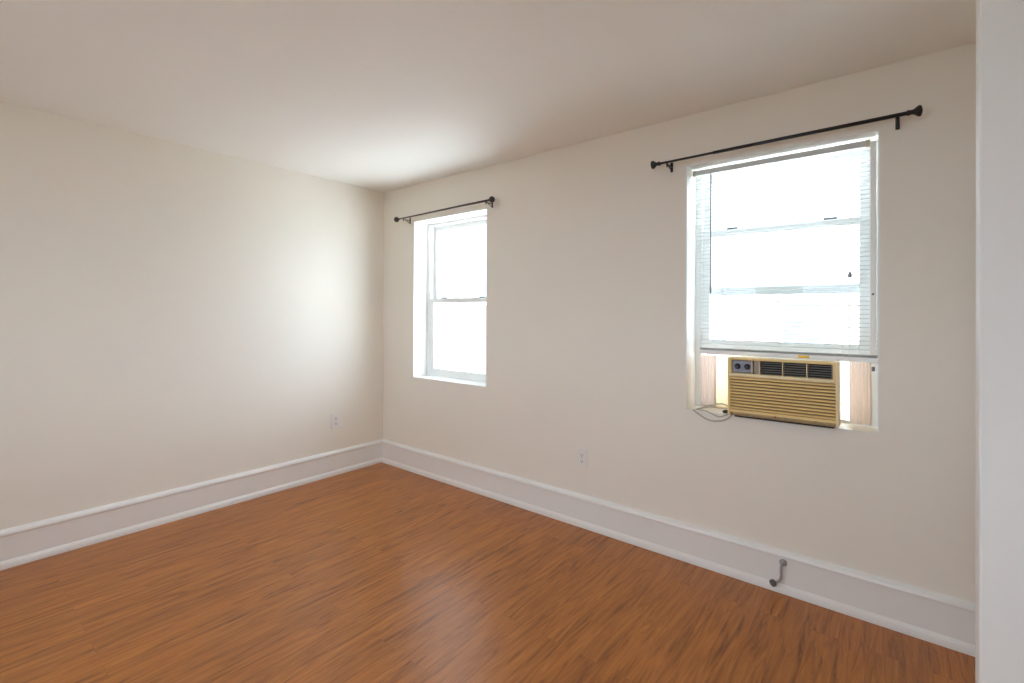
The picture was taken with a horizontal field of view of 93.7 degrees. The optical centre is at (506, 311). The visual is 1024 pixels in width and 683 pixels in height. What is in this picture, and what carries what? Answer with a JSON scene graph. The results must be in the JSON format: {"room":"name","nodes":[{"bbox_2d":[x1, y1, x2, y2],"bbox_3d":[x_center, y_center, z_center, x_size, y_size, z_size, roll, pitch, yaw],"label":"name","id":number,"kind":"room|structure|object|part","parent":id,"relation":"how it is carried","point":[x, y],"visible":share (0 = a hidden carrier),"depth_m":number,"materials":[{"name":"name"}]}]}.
{"room":"empty bedroom","nodes":[
{"label":"empty bedroom","id":0,"kind":"room"},
{"bbox_2d":[0,101,383,529],"bbox_3d":[-2.308,0.125,2.996,0.100,2.440,3.819,0,0,39],"label":"wall","id":1,"kind":"structure","parent":0,"point":[173,315],"depth_m":3.06,"materials":[{"name":"beige paint"}]},
{"bbox_2d":[0,439,382,570],"bbox_3d":[-2.264,1.245,2.950,0.030,0.200,3.619,0,0,39],"label":"baseboard","id":2,"kind":"structure","parent":1,"relation":"attached to","point":[26,543],"depth_m":3.05,"materials":[{"name":"white wood"}]},
{"bbox_2d":[331,412,339,428],"bbox_3d":[-1.424,0.908,3.993,0.010,0.132,0.083,0,0,39],"label":"wall outlet","id":3,"kind":"object","parent":1,"relation":"attached to","point":[335,417],"visible":1,"depth_m":3.99,"materials":[{"name":"white plastic"}]},
{"bbox_2d":[0,462,974,682],"bbox_3d":[-0.440,1.408,1.426,4.983,0.120,3.769,0,0,39],"label":"floor","id":4,"kind":"structure","parent":0,"point":[381,572],"depth_m":2.19,"materials":[{"name":"brown wood"}]},
{"bbox_2d":[0,0,975,192],"bbox_3d":[-0.427,-1.152,1.437,4.983,0.120,3.769,0,0,39],"label":"ceiling","id":5,"kind":"structure","parent":0,"point":[383,96],"depth_m":2.12,"materials":[{"name":"paint"}]},
{"bbox_2d":[383,42,975,602],"bbox_3d":[0.822,0.140,2.968,4.783,2.440,0.300,0,0,39],"label":"wall","id":6,"kind":"structure","parent":0,"point":[586,241],"depth_m":2.64,"materials":[{"name":"beige paint"}]},
{"bbox_2d":[394,196,494,223],"bbox_3d":[-0.515,-0.793,3.813,1.135,0.076,0.096,0,0,39],"label":"curtain rod","id":7,"kind":"object","parent":6,"relation":"attached to","point":[491,199],"visible":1,"depth_m":3.69,"materials":[{"name":"brown metal"}]},
{"bbox_3d":[-0.755,-0.797,3.977,0.466,0.018,0.012,0,0,39],"label":"rod","id":8,"kind":"part","parent":7,"relation":"part of","materials":[{"name":"brown metal"}]},
{"bbox_3d":[-0.362,-0.803,3.656,0.610,0.022,0.016,0,0,39],"label":"rod","id":9,"kind":"part","parent":7,"relation":"part of","materials":[{"name":"brown metal"}]},
{"bbox_2d":[413,208,486,386],"bbox_3d":[-0.397,-0.103,3.930,0.840,1.335,0.246,0,0,39],"label":"window","id":10,"kind":"structure","parent":6,"relation":"in","point":[426,278],"depth_m":4.15,"materials":[{"name":"white paint"}]},
{"bbox_3d":[-0.424,0.561,3.899,0.828,0.006,0.170,0,0,39],"label":"sill","id":11,"kind":"part","parent":10,"relation":"part of","materials":[{"name":"white paint"}]},
{"bbox_3d":[-0.365,0.217,3.971,0.764,0.656,0.032,0,0,39],"label":"sash","id":12,"kind":"part","parent":10,"relation":"part of","materials":[{"name":"white"}]},
{"bbox_3d":[-0.338,-0.408,4.002,0.764,0.672,0.030,0,0,39],"label":"sash","id":13,"kind":"part","parent":10,"relation":"part of","materials":[{"name":"white"}]},
{"bbox_2d":[577,448,586,467],"bbox_3d":[0.476,0.928,3.044,0.074,0.118,0.010,0,0,39],"label":"wall outlet","id":14,"kind":"object","parent":6,"relation":"attached to","point":[581,453],"visible":1,"depth_m":3.04,"materials":[{"name":"white plastic"}]},
{"bbox_2d":[382,439,974,656],"bbox_3d":[0.712,1.259,2.835,4.783,0.200,0.030,0,0,39],"label":"baseboard","id":15,"kind":"structure","parent":6,"relation":"attached to","point":[947,621],"depth_m":2.46,"materials":[{"name":"white wood"}]},
{"bbox_2d":[769,559,786,586],"bbox_3d":[1.307,1.260,2.313,0.086,0.126,0.035,0,0,-10],"label":"door stop","id":16,"kind":"object","parent":15,"relation":"attached to","point":[783,562],"visible":1,"depth_m":2.30,"materials":[{"name":"grey metal"}]},
{"bbox_3d":[1.306,1.260,2.306,0.054,0.102,0.021,0,0,-8],"label":"arm","id":17,"kind":"part","parent":16,"relation":"part of","materials":[{"name":"grey metal"}]},
{"bbox_3d":[1.331,1.214,2.315,0.034,0.034,0.022,0,0,39],"label":"plate","id":18,"kind":"part","parent":16,"relation":"part of","materials":[{"name":"grey metal"}]},
{"bbox_2d":[685,129,879,434],"bbox_3d":[1.389,-0.131,2.471,0.845,1.347,0.246,0,0,39],"label":"window","id":19,"kind":"structure","parent":6,"relation":"in","point":[692,320],"depth_m":2.46,"materials":[{"name":"white paint"}]},
{"bbox_3d":[1.362,0.539,2.439,0.833,0.006,0.170,0,0,39],"label":"sill","id":20,"kind":"part","parent":19,"relation":"part of","materials":[{"name":"white paint"}]},
{"bbox_2d":[693,355,871,428],"bbox_3d":[1.440,0.408,2.531,0.774,0.347,0.533,0,-1,39],"label":"window air conditioner","id":21,"kind":"object","parent":19,"relation":"on","point":[807,392],"visible":1,"depth_m":2.31,"materials":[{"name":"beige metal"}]},
{"bbox_3d":[1.131,0.389,2.697,0.085,0.290,0.003,0,-1,39],"label":"panel","id":22,"kind":"part","parent":21,"relation":"part of","materials":[{"name":"beige plastic"}]},
{"bbox_3d":[1.121,0.539,2.575,0.214,0.086,0.107,0,-1,39],"label":"power cord","id":23,"kind":"part","parent":21,"relation":"part of","materials":[{"name":"beige plastic"}]},
{"bbox_3d":[1.207,0.388,2.641,0.134,0.290,0.004,0,-1,39],"label":"panel","id":24,"kind":"part","parent":21,"relation":"part of","materials":[{"name":"plastic"}]},
{"bbox_3d":[1.195,0.278,2.433,0.089,0.061,0.028,0,-1,39],"label":"control panel","id":25,"kind":"part","parent":21,"relation":"part of","materials":[{"name":"grey plastic"}]},
{"bbox_3d":[1.246,0.277,2.393,0.024,0.061,0.026,0,-1,39],"label":"label plate","id":26,"kind":"part","parent":21,"relation":"part of","materials":[{"name":"brown plastic"}]},
{"bbox_2d":[728,372,835,416],"bbox_3d":[1.323,0.403,2.329,0.458,0.190,0.054,0,0,39],"label":"grille","id":27,"kind":"object","parent":21,"relation":"attached to","point":[761,394],"depth_m":2.31,"materials":[{"name":"beige plastic"}]},
{"bbox_2d":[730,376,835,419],"bbox_3d":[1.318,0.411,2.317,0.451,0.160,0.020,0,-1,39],"label":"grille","id":28,"kind":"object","parent":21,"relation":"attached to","point":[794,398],"depth_m":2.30,"materials":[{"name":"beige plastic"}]},
{"bbox_2d":[751,361,832,378],"bbox_3d":[1.326,0.276,2.329,0.432,0.071,0.042,0,0,39],"label":"vent","id":29,"kind":"object","parent":21,"relation":"attached to","point":[759,369],"depth_m":2.29,"materials":[{"name":"brown plastic"}]},
{"bbox_3d":[1.516,0.378,2.196,0.013,0.290,0.087,0,-1,39],"label":"trim","id":30,"kind":"part","parent":21,"relation":"part of","materials":[{"name":"beige plastic"}]},
{"bbox_3d":[1.665,0.385,2.261,0.084,0.290,0.003,0,-1,39],"label":"panel","id":31,"kind":"part","parent":21,"relation":"part of","materials":[{"name":"beige plastic"}]},
{"bbox_2d":[693,139,877,362],"bbox_3d":[1.361,-0.277,2.431,0.822,1.020,0.046,0,0,39],"label":"window blind","id":32,"kind":"object","parent":19,"relation":"attached to","point":[849,357],"visible":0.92,"depth_m":2.40,"materials":[{"name":"white plastic"}]},
{"bbox_3d":[1.166,-0.268,2.600,0.035,0.981,0.027,0,0,39],"label":"ladder cord","id":33,"kind":"part","parent":32,"relation":"part of","materials":[{"name":"white fabric"}]},
{"bbox_3d":[1.368,-0.268,2.435,0.035,0.981,0.027,0,0,39],"label":"ladder cord","id":34,"kind":"part","parent":32,"relation":"part of","materials":[{"name":"white fabric"}]},
{"bbox_3d":[1.379,0.221,2.422,0.784,0.024,0.028,0,0,39],"label":"rail","id":35,"kind":"part","parent":32,"relation":"part of","materials":[{"name":"white plastic"}]},
{"bbox_3d":[1.570,-0.267,2.270,0.035,0.981,0.027,0,0,39],"label":"ladder cord","id":36,"kind":"part","parent":32,"relation":"part of","materials":[{"name":"white fabric"}]},
{"bbox_3d":[1.591,-0.264,2.226,0.008,0.990,0.003,0,0,-25],"label":"pull cord","id":37,"kind":"part","parent":32,"relation":"part of","materials":[{"name":"white fabric"}]},
{"bbox_3d":[1.423,-0.121,2.513,0.769,0.664,0.032,0,0,39],"label":"sash","id":38,"kind":"part","parent":19,"relation":"part of","materials":[{"name":"white"}]},
{"bbox_3d":[1.448,-0.434,2.542,0.769,0.688,0.030,0,0,39],"label":"sash","id":39,"kind":"part","parent":19,"relation":"part of","materials":[{"name":"white"}]},
{"bbox_2d":[651,105,922,172],"bbox_3d":[1.274,-0.816,2.352,1.156,0.068,0.095,0,0,39],"label":"curtain rod","id":40,"kind":"object","parent":6,"relation":"attached to","point":[918,110],"visible":1,"depth_m":2.21,"materials":[{"name":"black metal"}]},
{"bbox_3d":[0.965,-0.823,2.572,0.324,0.014,0.012,0,0,39],"label":"rod","id":41,"kind":"part","parent":40,"relation":"part of","materials":[{"name":"black metal"}]},
{"bbox_3d":[1.372,-0.825,2.240,0.788,0.020,0.017,0,0,39],"label":"rod","id":42,"kind":"part","parent":40,"relation":"part of","materials":[{"name":"black metal"}]},
{"bbox_2d":[975,0,1023,682],"bbox_3d":[1.436,0.134,0.743,1.016,2.440,0.070,0,0,39],"label":"wall partition","id":43,"kind":"structure","parent":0,"point":[999,494],"depth_m":1.02,"materials":[{"name":"white paint"}]}
]}

